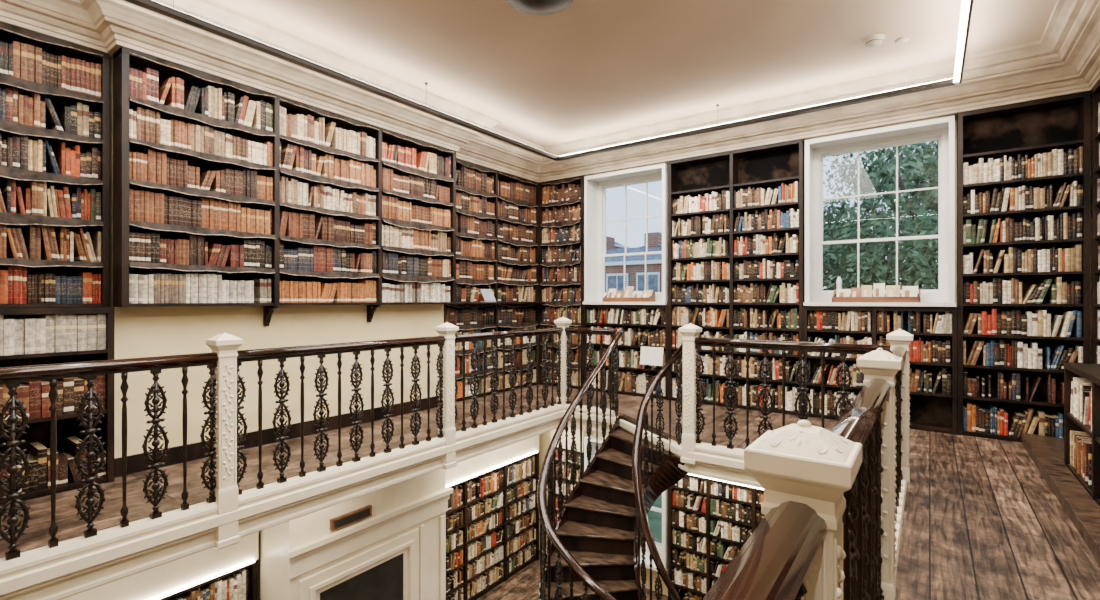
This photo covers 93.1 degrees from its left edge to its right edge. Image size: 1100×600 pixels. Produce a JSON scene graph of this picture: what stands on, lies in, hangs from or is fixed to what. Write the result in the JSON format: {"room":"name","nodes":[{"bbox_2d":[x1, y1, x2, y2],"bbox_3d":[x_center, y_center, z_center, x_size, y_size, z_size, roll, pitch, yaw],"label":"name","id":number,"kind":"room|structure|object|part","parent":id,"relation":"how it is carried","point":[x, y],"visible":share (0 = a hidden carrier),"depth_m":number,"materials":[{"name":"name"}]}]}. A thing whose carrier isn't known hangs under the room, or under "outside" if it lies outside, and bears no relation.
{"room":"library","nodes":[
{"label":"library","id":0,"kind":"room"},
{"bbox_2d":[2,307,259,599],"bbox_3d":[-3.354,1.025,5.923,0.200,7.450,11.020,0,0,36],"label":"wall","id":1,"kind":"structure","parent":0,"point":[258,564],"depth_m":5.86,"materials":[{"name":"beige paint"}]},
{"bbox_2d":[109,56,443,476],"bbox_3d":[-2.811,-0.525,6.202,0.340,4.150,3.830,0,0,36],"label":"wall","id":2,"kind":"structure","parent":0,"point":[140,332],"depth_m":5.53,"materials":[{"name":"beige paint"}]},
{"bbox_2d":[263,306,277,325],"bbox_3d":[-2.972,0.170,5.546,0.223,0.220,0.050,0,0,36],"label":"shelf bracket","id":3,"kind":"object","parent":2,"relation":"attached to","point":[268,311],"visible":0.96,"depth_m":5.57,"materials":[{"name":"brown wood"}]},
{"bbox_2d":[113,46,455,306],"bbox_3d":[-2.578,-1.045,6.032,0.276,2.210,3.850,0,0,36],"label":"bookcase","id":4,"kind":"object","parent":2,"relation":"attached to","point":[226,192],"visible":1,"depth_m":5.39,"materials":[{"name":"brown wood"}]},
{"bbox_2d":[367,305,379,321],"bbox_3d":[-2.223,0.170,6.572,0.223,0.220,0.050,0,0,36],"label":"shelf bracket","id":5,"kind":"object","parent":2,"relation":"attached to","point":[370,311],"visible":0.96,"depth_m":6.59,"materials":[{"name":"brown wood"}]},
{"bbox_2d":[456,302,545,303],"bbox_3d":[-0.812,0.048,8.578,0.161,0.028,2.265,0,0,36],"label":"trim","id":6,"kind":"structure","parent":2,"relation":"attached to","point":[456,302],"depth_m":8.42,"materials":[{"name":"brown wood"}]},
{"bbox_2d":[480,289,495,301],"bbox_3d":[-0.987,-0.071,8.325,0.125,0.209,0.250,0,0,36],"label":"book","id":7,"kind":"object","parent":6,"relation":"on","point":[487,294],"visible":0.89,"depth_m":8.31,"materials":[{"name":"white paper"}]},
{"bbox_2d":[0,0,1099,182],"bbox_3d":[-0.213,-2.386,3.485,7.710,0.468,10.380,0,0,36],"label":"crown molding","id":8,"kind":"structure","parent":2,"relation":"attached to","point":[1065,60],"depth_m":5.78,"materials":[{"name":"paint"}]},
{"bbox_2d":[3,416,756,599],"bbox_3d":[-0.216,1.730,3.480,7.750,0.260,10.370,0,0,36],"label":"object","id":9,"kind":"object","parent":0,"point":[92,575],"depth_m":4.34,"materials":[{"name":"white paint"}]},
{"bbox_2d":[0,410,762,599],"bbox_3d":[-0.145,1.745,3.713,4.340,0.250,7.040,0,0,36],"label":"fascia","id":10,"kind":"object","parent":9,"relation":"attached to","point":[14,585],"depth_m":4.30,"materials":[{"name":"white paint"}]},
{"bbox_2d":[0,385,1099,599],"bbox_3d":[-0.216,1.575,3.480,7.750,0.050,10.370,0,0,36],"label":"floor","id":11,"kind":"structure","parent":0,"point":[981,521],"depth_m":3.93,"materials":[{"name":"brown wood"}]},
{"bbox_2d":[0,307,114,505],"bbox_3d":[-4.984,0.806,3.084,0.432,1.488,3.700,0,0,36],"label":"bookcase","id":12,"kind":"object","parent":11,"relation":"on","point":[29,336],"visible":0.68,"depth_m":4.25,"materials":[{"name":"brown wood"}]},
{"bbox_2d":[0,21,109,307],"bbox_3d":[-5.034,-1.045,3.127,0.300,2.210,3.700,0,0,36],"label":"bookcase","id":13,"kind":"object","parent":12,"relation":"on","point":[54,92],"visible":1,"depth_m":4.30,"materials":[{"name":"brown wood"}]},
{"bbox_2d":[0,352,217,579],"bbox_3d":[-3.190,1.049,3.093,0.124,1.302,2.285,0,0,36],"label":"balustrade","id":14,"kind":"object","parent":11,"relation":"on","point":[14,562],"visible":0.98,"depth_m":3.38,"materials":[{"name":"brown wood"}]},
{"bbox_3d":[-3.190,0.444,3.093,0.104,0.092,2.176,0,0,36],"label":"handrail","id":15,"kind":"part","parent":14,"relation":"part of","materials":[{"name":"brown wood"}]},
{"bbox_3d":[-3.190,1.615,3.093,0.124,0.170,2.176,0,0,36],"label":"rail","id":16,"kind":"part","parent":14,"relation":"part of","materials":[{"name":"beige paint"}]},
{"bbox_2d":[206,332,242,549],"bbox_3d":[-2.512,1.064,4.023,0.190,1.632,0.190,0,0,36],"label":"newel post","id":17,"kind":"object","parent":11,"relation":"on","point":[225,345],"visible":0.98,"depth_m":3.98,"materials":[{"name":"beige paint"}]},
{"bbox_2d":[237,336,445,507],"bbox_3d":[-1.838,1.049,4.948,0.124,1.302,2.276,0,0,36],"label":"balustrade","id":18,"kind":"object","parent":11,"relation":"on","point":[262,492],"visible":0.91,"depth_m":4.72,"materials":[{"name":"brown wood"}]},
{"bbox_3d":[-1.838,0.444,4.948,0.104,0.092,2.166,0,0,36],"label":"handrail","id":19,"kind":"part","parent":18,"relation":"part of","materials":[{"name":"brown wood"}]},
{"bbox_3d":[-1.838,1.615,4.948,0.124,0.170,2.166,0,0,36],"label":"rail","id":20,"kind":"part","parent":18,"relation":"part of","materials":[{"name":"beige paint"}]},
{"bbox_2d":[435,322,458,469],"bbox_3d":[-1.163,1.064,5.873,0.190,1.632,0.190,0,0,36],"label":"newel post","id":21,"kind":"object","parent":11,"relation":"on","point":[448,330],"visible":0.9,"depth_m":5.82,"materials":[{"name":"beige paint"}]},
{"bbox_2d":[444,158,538,401],"bbox_3d":[-0.977,-0.300,8.682,0.290,3.700,2.320,0,0,36],"label":"bookcase","id":22,"kind":"object","parent":11,"relation":"on","point":[497,212],"visible":0.78,"depth_m":8.63,"materials":[{"name":"brown wood"}]},
{"bbox_2d":[455,327,563,441],"bbox_3d":[-0.485,1.049,6.802,0.124,1.302,2.285,0,0,36],"label":"balustrade","id":23,"kind":"object","parent":11,"relation":"on","point":[475,430],"visible":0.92,"depth_m":6.65,"materials":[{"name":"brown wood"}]},
{"bbox_3d":[-0.485,0.444,6.802,0.104,0.092,2.176,0,0,36],"label":"handrail","id":24,"kind":"part","parent":23,"relation":"part of","materials":[{"name":"brown wood"}]},
{"bbox_3d":[-0.485,1.615,6.802,0.124,0.170,2.176,0,0,36],"label":"rail","id":25,"kind":"part","parent":23,"relation":"part of","materials":[{"name":"beige paint"}]},
{"bbox_2d":[554,317,571,420],"bbox_3d":[0.192,1.064,7.731,0.190,1.632,0.190,0,0,36],"label":"newel post","id":26,"kind":"object","parent":11,"relation":"on","point":[562,322],"visible":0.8,"depth_m":7.66,"materials":[{"name":"beige paint"}]},
{"bbox_2d":[539,175,590,388],"bbox_3d":[0.250,-0.300,9.360,0.965,3.700,0.300,0,0,36],"label":"bookcase","id":27,"kind":"object","parent":11,"relation":"on","point":[561,201],"visible":0.81,"depth_m":9.31,"materials":[{"name":"brown wood"}]},
{"bbox_2d":[564,327,617,417],"bbox_3d":[0.572,1.049,7.454,0.914,1.302,0.124,0,0,36],"label":"balustrade","id":28,"kind":"object","parent":11,"relation":"on","point":[569,330],"visible":0.76,"depth_m":7.44,"materials":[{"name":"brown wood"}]},
{"bbox_3d":[0.572,1.615,7.454,0.816,0.170,0.124,0,0,36],"label":"rail","id":29,"kind":"part","parent":28,"relation":"part of","materials":[{"name":"beige paint"}]},
{"bbox_3d":[0.572,0.444,7.454,0.816,0.092,0.104,0,0,36],"label":"handrail","id":30,"kind":"part","parent":28,"relation":"part of","materials":[{"name":"brown wood"}]},
{"bbox_2d":[583,305,667,399],"bbox_3d":[1.279,0.818,8.627,1.550,1.465,0.272,0,0,36],"label":"bookcase","id":31,"kind":"object","parent":11,"relation":"on","point":[642,325],"visible":0.72,"depth_m":8.50,"materials":[{"name":"brown wood"}]},
{"bbox_2d":[640,346,663,365],"bbox_3d":[1.595,0.880,8.178,0.380,0.280,0.055,0,0,36],"label":"paper notice","id":32,"kind":"object","parent":31,"relation":"attached to","point":[649,355],"visible":1,"depth_m":8.17,"materials":[{"name":"white paper"}]},
{"bbox_2d":[679,323,701,464],"bbox_3d":[1.516,0.999,5.627,0.190,1.502,0.190,0,0,36],"label":"newel post","id":33,"kind":"object","parent":11,"relation":"on","point":[689,331],"visible":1,"depth_m":5.57,"materials":[{"name":"beige paint"}]},
{"bbox_2d":[668,139,804,415],"bbox_3d":[2.676,-0.300,7.608,1.900,3.700,0.272,0,0,36],"label":"bookcase","id":34,"kind":"object","parent":11,"relation":"on","point":[736,218],"visible":0.89,"depth_m":7.49,"materials":[{"name":"brown wood"}]},
{"bbox_2d":[702,501,826,599],"bbox_3d":[0.022,1.049,0.386,0.124,1.302,1.682,0,0,36],"label":"balustrade","id":35,"kind":"object","parent":11,"relation":"on","point":[775,560],"visible":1,"depth_m":0.82,"materials":[{"name":"brown wood"}]},
{"bbox_2d":[694,337,890,460],"bbox_3d":[2.276,1.049,5.073,1.871,1.302,0.124,0,0,36],"label":"balustrade","id":36,"kind":"object","parent":11,"relation":"on","point":[728,451],"visible":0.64,"depth_m":5.17,"materials":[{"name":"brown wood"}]},
{"bbox_3d":[2.276,1.615,5.073,1.756,0.170,0.124,0,0,36],"label":"rail","id":37,"kind":"part","parent":36,"relation":"part of","materials":[{"name":"beige paint"}]},
{"bbox_3d":[2.276,0.444,5.073,1.756,0.092,0.104,0,0,36],"label":"handrail","id":38,"kind":"part","parent":36,"relation":"part of","materials":[{"name":"brown wood"}]},
{"bbox_2d":[744,420,861,599],"bbox_3d":[0.526,0.974,1.077,0.190,1.452,0.190,0,0,36],"label":"newel post","id":39,"kind":"object","parent":11,"relation":"on","point":[801,462],"visible":0.8,"depth_m":1.01,"materials":[{"name":"beige paint"}]},
{"bbox_2d":[831,378,890,599],"bbox_3d":[1.118,1.049,1.889,0.124,1.302,1.989,0,0,36],"label":"balustrade","id":40,"kind":"object","parent":11,"relation":"on","point":[861,421],"visible":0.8,"depth_m":2.00,"materials":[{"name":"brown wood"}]},
{"bbox_3d":[1.118,0.444,1.889,0.104,0.092,1.886,0,0,36],"label":"handrail","id":41,"kind":"part","parent":40,"relation":"part of","materials":[{"name":"brown wood"}]},
{"bbox_2d":[803,306,956,434],"bbox_3d":[4.103,0.818,6.568,1.620,1.465,0.272,0,0,36],"label":"bookcase","id":42,"kind":"object","parent":11,"relation":"on","point":[933,348],"visible":0.75,"depth_m":6.42,"materials":[{"name":"brown wood"}]},
{"bbox_2d":[857,348,902,599],"bbox_3d":[1.710,0.974,2.701,0.190,1.452,0.190,0,0,36],"label":"newel post","id":43,"kind":"object","parent":11,"relation":"on","point":[879,363],"visible":0.56,"depth_m":2.63,"materials":[{"name":"beige paint"}]},
{"bbox_2d":[890,346,906,575],"bbox_3d":[2.373,1.049,3.610,0.124,1.302,2.239,0,0,36],"label":"balustrade","id":44,"kind":"object","parent":11,"relation":"on","point":[899,351],"visible":0.34,"depth_m":4.01,"materials":[{"name":"brown wood"}]},
{"bbox_3d":[2.373,0.444,3.610,0.104,0.092,2.126,0,0,36],"label":"handrail","id":45,"kind":"part","parent":44,"relation":"part of","materials":[{"name":"brown wood"}]},
{"bbox_3d":[2.373,1.615,3.610,0.124,0.170,2.126,0,0,36],"label":"rail","id":46,"kind":"part","parent":44,"relation":"part of","materials":[{"name":"beige paint"}]},
{"bbox_2d":[886,329,913,481],"bbox_3d":[3.035,0.974,4.519,0.190,1.452,0.190,0,0,36],"label":"newel post","id":47,"kind":"object","parent":11,"relation":"on","point":[899,337],"visible":0.51,"depth_m":4.45,"materials":[{"name":"beige paint"}]},
{"bbox_2d":[957,91,1089,441],"bbox_3d":[5.193,-0.300,5.772,1.070,3.700,0.272,0,0,36],"label":"bookcase","id":48,"kind":"object","parent":11,"relation":"on","point":[1023,168],"visible":0.96,"depth_m":5.73,"materials":[{"name":"brown wood"}]},
{"bbox_2d":[1020,433,1099,564],"bbox_3d":[2.376,1.492,1.455,0.545,0.115,9.950,0,0,36],"label":"trim","id":49,"kind":"structure","parent":11,"relation":"on","point":[1047,452],"depth_m":4.03,"materials":[{"name":"brown wood"}]},
{"bbox_2d":[1064,362,1099,505],"bbox_3d":[2.115,1.050,0.958,0.372,1.000,8.800,0,0,36],"label":"bookcase","id":50,"kind":"object","parent":11,"relation":"on","point":[1081,380],"visible":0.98,"depth_m":4.23,"materials":[{"name":"brown wood"}]},
{"bbox_2d":[1070,377,1091,487],"bbox_3d":[2.110,1.049,0.961,0.311,0.780,8.702,0,0,36],"label":"books","id":51,"kind":"object","parent":50,"relation":"on","point":[1080,387],"depth_m":4.28,"materials":[{"name":"beige paper"}]},
{"bbox_2d":[1092,80,1099,363],"bbox_3d":[2.711,-0.300,1.216,0.272,3.700,10.000,0,0,36],"label":"bookcase","id":52,"kind":"object","parent":11,"relation":"on","point":[1096,90],"visible":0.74,"depth_m":5.28,"materials":[{"name":"brown wood"}]},
{"bbox_2d":[1097,102,1099,363],"bbox_3d":[2.716,-0.245,1.212,0.235,3.488,9.902,0,0,36],"label":"books","id":53,"kind":"object","parent":52,"relation":"on","point":[1098,103],"depth_m":5.25,"materials":[{"name":"paper"}]},
{"bbox_2d":[477,550,667,599],"bbox_3d":[-0.216,4.800,3.480,7.750,0.100,10.370,0,0,36],"label":"floor","id":54,"kind":"structure","parent":0,"point":[523,585],"depth_m":8.58,"materials":[{"name":"brown wood"}]},
{"bbox_2d":[159,560,257,599],"bbox_3d":[-4.679,3.755,3.629,0.262,1.990,4.950,0,0,36],"label":"bookcase","id":55,"kind":"object","parent":54,"relation":"on","point":[241,583],"visible":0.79,"depth_m":5.36,"materials":[{"name":"multicoloured paper"}]},
{"bbox_2d":[166,569,248,599],"bbox_3d":[-4.684,3.755,3.635,0.226,1.829,4.854,0,0,36],"label":"books","id":56,"kind":"object","parent":55,"relation":"on","point":[234,586],"depth_m":5.33,"materials":[{"name":"paper"}]},
{"bbox_2d":[260,468,452,599],"bbox_3d":[-2.215,3.310,6.238,0.710,2.880,2.190,0,0,36],"label":"fireplace surround","id":57,"kind":"object","parent":54,"relation":"on","point":[397,552],"visible":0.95,"depth_m":5.95,"materials":[{"name":"beige paint"}]},
{"bbox_2d":[330,505,371,530],"bbox_3d":[-2.197,2.410,5.773,0.044,0.120,0.500,0,0,36],"label":"wall plaque","id":58,"kind":"object","parent":57,"relation":"attached to","point":[343,520],"visible":1,"depth_m":5.74,"materials":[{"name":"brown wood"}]},
{"bbox_2d":[446,451,538,599],"bbox_3d":[-1.124,3.755,8.505,0.262,1.990,2.780,0,0,36],"label":"bookcase","id":59,"kind":"object","parent":54,"relation":"on","point":[492,517],"visible":0.74,"depth_m":8.58,"materials":[{"name":"brown wood"}]},
{"bbox_2d":[550,447,583,523],"bbox_3d":[0.366,3.685,9.293,0.700,2.130,0.272,0,0,36],"label":"bookcase","id":60,"kind":"object","parent":54,"relation":"on","point":[577,460],"visible":0.1,"depth_m":9.26,"materials":[{"name":"brown wood"}]},
{"bbox_2d":[555,449,579,521],"bbox_3d":[0.369,3.660,9.296,0.602,2.018,0.231,0,0,36],"label":"books","id":61,"kind":"object","parent":60,"relation":"on","point":[577,460],"depth_m":9.25,"materials":[{"name":"beige paper"}]},
{"bbox_2d":[537,330,695,599],"bbox_3d":[1.085,2.629,5.517,2.170,4.409,2.638,0,0,36],"label":"spiral staircase","id":62,"kind":"structure","parent":54,"relation":"on","point":[600,530],"depth_m":5.72,"materials":[{"name":"brown wood"}]},
{"bbox_2d":[668,474,764,599],"bbox_3d":[2.676,3.685,7.608,1.900,2.130,0.272,0,0,36],"label":"bookcase","id":63,"kind":"object","parent":54,"relation":"on","point":[710,521],"visible":0.6,"depth_m":7.77,"materials":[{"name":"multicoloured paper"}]},
{"bbox_2d":[210,0,1056,146],"bbox_3d":[-0.216,-2.685,3.480,7.750,0.130,10.370,0,0,36],"label":"ceiling","id":64,"kind":"structure","parent":0,"point":[587,68],"depth_m":5.36,"materials":[{"name":"paint"}]},
{"bbox_2d":[506,0,572,14],"bbox_3d":[-0.090,-2.575,4.459,0.600,0.090,0.600,0,0,36],"label":"ceiling rose","id":65,"kind":"object","parent":64,"relation":"attached to","point":[532,7],"depth_m":4.53,"materials":[{"name":"white paint"}]},
{"bbox_2d":[124,0,973,160],"bbox_3d":[-0.310,-2.452,3.555,5.250,0.336,8.640,0,0,36],"label":"light","id":66,"kind":"object","parent":64,"relation":"attached to","point":[966,5],"visible":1,"depth_m":5.68,"materials":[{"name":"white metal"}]},
{"bbox_2d":[864,33,884,48],"bbox_3d":[3.240,-2.572,5.209,0.180,0.095,0.180,0,0,36],"label":"smoke detector","id":67,"kind":"object","parent":64,"relation":"attached to","point":[873,41],"visible":1,"depth_m":5.16,"materials":[{"name":"white plastic"}]},
{"bbox_2d":[895,37,908,43],"bbox_3d":[3.548,-2.613,5.249,0.120,0.015,0.120,0,0,36],"label":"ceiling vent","id":68,"kind":"object","parent":64,"relation":"attached to","point":[904,39],"depth_m":5.23,"materials":[{"name":"white plastic"}]},
{"bbox_2d":[539,98,1091,595],"bbox_3d":[2.942,1.025,7.811,7.750,7.450,0.350,0,0,36],"label":"wall","id":69,"kind":"structure","parent":0,"point":[544,438],"depth_m":6.21,"materials":[{"name":"beige paint"}]},
{"bbox_2d":[61,427,586,599],"bbox_3d":[-0.258,2.310,3.592,7.350,0.896,10.100,0,0,36],"label":"trim","id":70,"kind":"structure","parent":69,"relation":"attached to","point":[144,585],"depth_m":5.15,"materials":[{"name":"white paint"}]},
{"bbox_2d":[147,450,763,599],"bbox_3d":[-1.314,2.675,4.280,4.368,0.170,9.768,0,0,36],"label":"led strip","id":71,"kind":"object","parent":69,"relation":"attached to","point":[251,561],"visible":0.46,"depth_m":5.39,"materials":[{"name":"beige"}]},
{"bbox_2d":[583,163,667,304],"bbox_3d":[1.361,-1.022,8.748,1.502,2.195,0.660,0,0,36],"label":"window","id":72,"kind":"structure","parent":69,"relation":"in","point":[595,186],"depth_m":8.93,"materials":[{"name":"white paint"}]},
{"bbox_2d":[602,286,654,301],"bbox_3d":[1.301,-0.099,8.630,0.849,0.256,0.250,0,0,36],"label":"books","id":73,"kind":"object","parent":72,"relation":"on","point":[648,295],"visible":1,"depth_m":8.57,"materials":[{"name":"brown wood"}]},
{"bbox_2d":[584,433,667,570],"bbox_3d":[1.361,3.288,8.748,1.502,1.875,0.660,0,0,36],"label":"window","id":74,"kind":"structure","parent":69,"relation":"in","point":[662,548],"depth_m":8.23,"materials":[{"name":"white paint"}]},
{"bbox_2d":[803,115,955,306],"bbox_3d":[4.189,-1.022,6.686,1.592,2.195,0.660,0,0,36],"label":"window","id":75,"kind":"structure","parent":69,"relation":"in","point":[942,130],"depth_m":6.66,"materials":[{"name":"white paint"}]},
{"bbox_2d":[836,277,841,293],"bbox_3d":[3.863,-0.141,6.960,0.072,0.339,0.070,0,0,36],"label":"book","id":76,"kind":"object","parent":75,"relation":"on","point":[839,281],"visible":0.6,"depth_m":6.94,"materials":[{"name":"paper"}]},
{"bbox_2d":[832,283,920,301],"bbox_3d":[4.108,-0.091,6.584,0.936,0.239,0.250,0,0,36],"label":"books","id":77,"kind":"object","parent":75,"relation":"on","point":[909,293],"visible":0.91,"depth_m":6.53,"materials":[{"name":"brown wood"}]},
{"label":"outside","id":78,"kind":"structure","parent":0,"visible":0},
{"bbox_2d":[647,494,661,542],"bbox_3d":[16.169,5.050,30.660,70.000,0.100,51.400,0,0,36],"label":"ground","id":79,"kind":"structure","parent":78,"point":[654,518],"depth_m":11.76,"materials":[{"name":"green plant"}]},
{"bbox_2d":[615,242,629,248],"bbox_3d":[0.422,-0.400,43.010,10.400,10.800,6.400,0,0,36],"label":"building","id":80,"kind":"structure","parent":79,"relation":"on","point":[617,245],"depth_m":41.43,"materials":[{"name":"white paint"}]},
{"bbox_2d":[605,232,661,292],"bbox_3d":[3.763,0.950,25.103,6.900,8.100,5.400,0,0,36],"label":"brick building","id":81,"kind":"structure","parent":79,"relation":"on","point":[635,264],"depth_m":22.46,"materials":[{"name":"brown brick"}]},
{"bbox_2d":[823,184,926,290],"bbox_3d":[7.818,0.853,15.313,5.866,8.308,5.774,0,0,-16],"label":"tree","id":82,"kind":"object","parent":79,"relation":"on","point":[830,220],"visible":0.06,"depth_m":14.17,"materials":[{"name":"green plant"}]},
{"bbox_2d":[823,141,937,288],"bbox_3d":[11.703,-0.457,16.190,7.983,10.928,8.448,0,0,27],"label":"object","id":83,"kind":"object","parent":79,"relation":"on","point":[835,161],"visible":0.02,"depth_m":15.95,"materials":[{"name":"green plant"}]},
{"bbox_2d":[823,141,938,289],"bbox_3d":[8.354,0.431,10.958,5.723,9.152,5.687,0,0,12],"label":"tree","id":84,"kind":"object","parent":79,"relation":"on","point":[921,254],"visible":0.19,"depth_m":10.64,"materials":[{"name":"green plant"}]}
]}

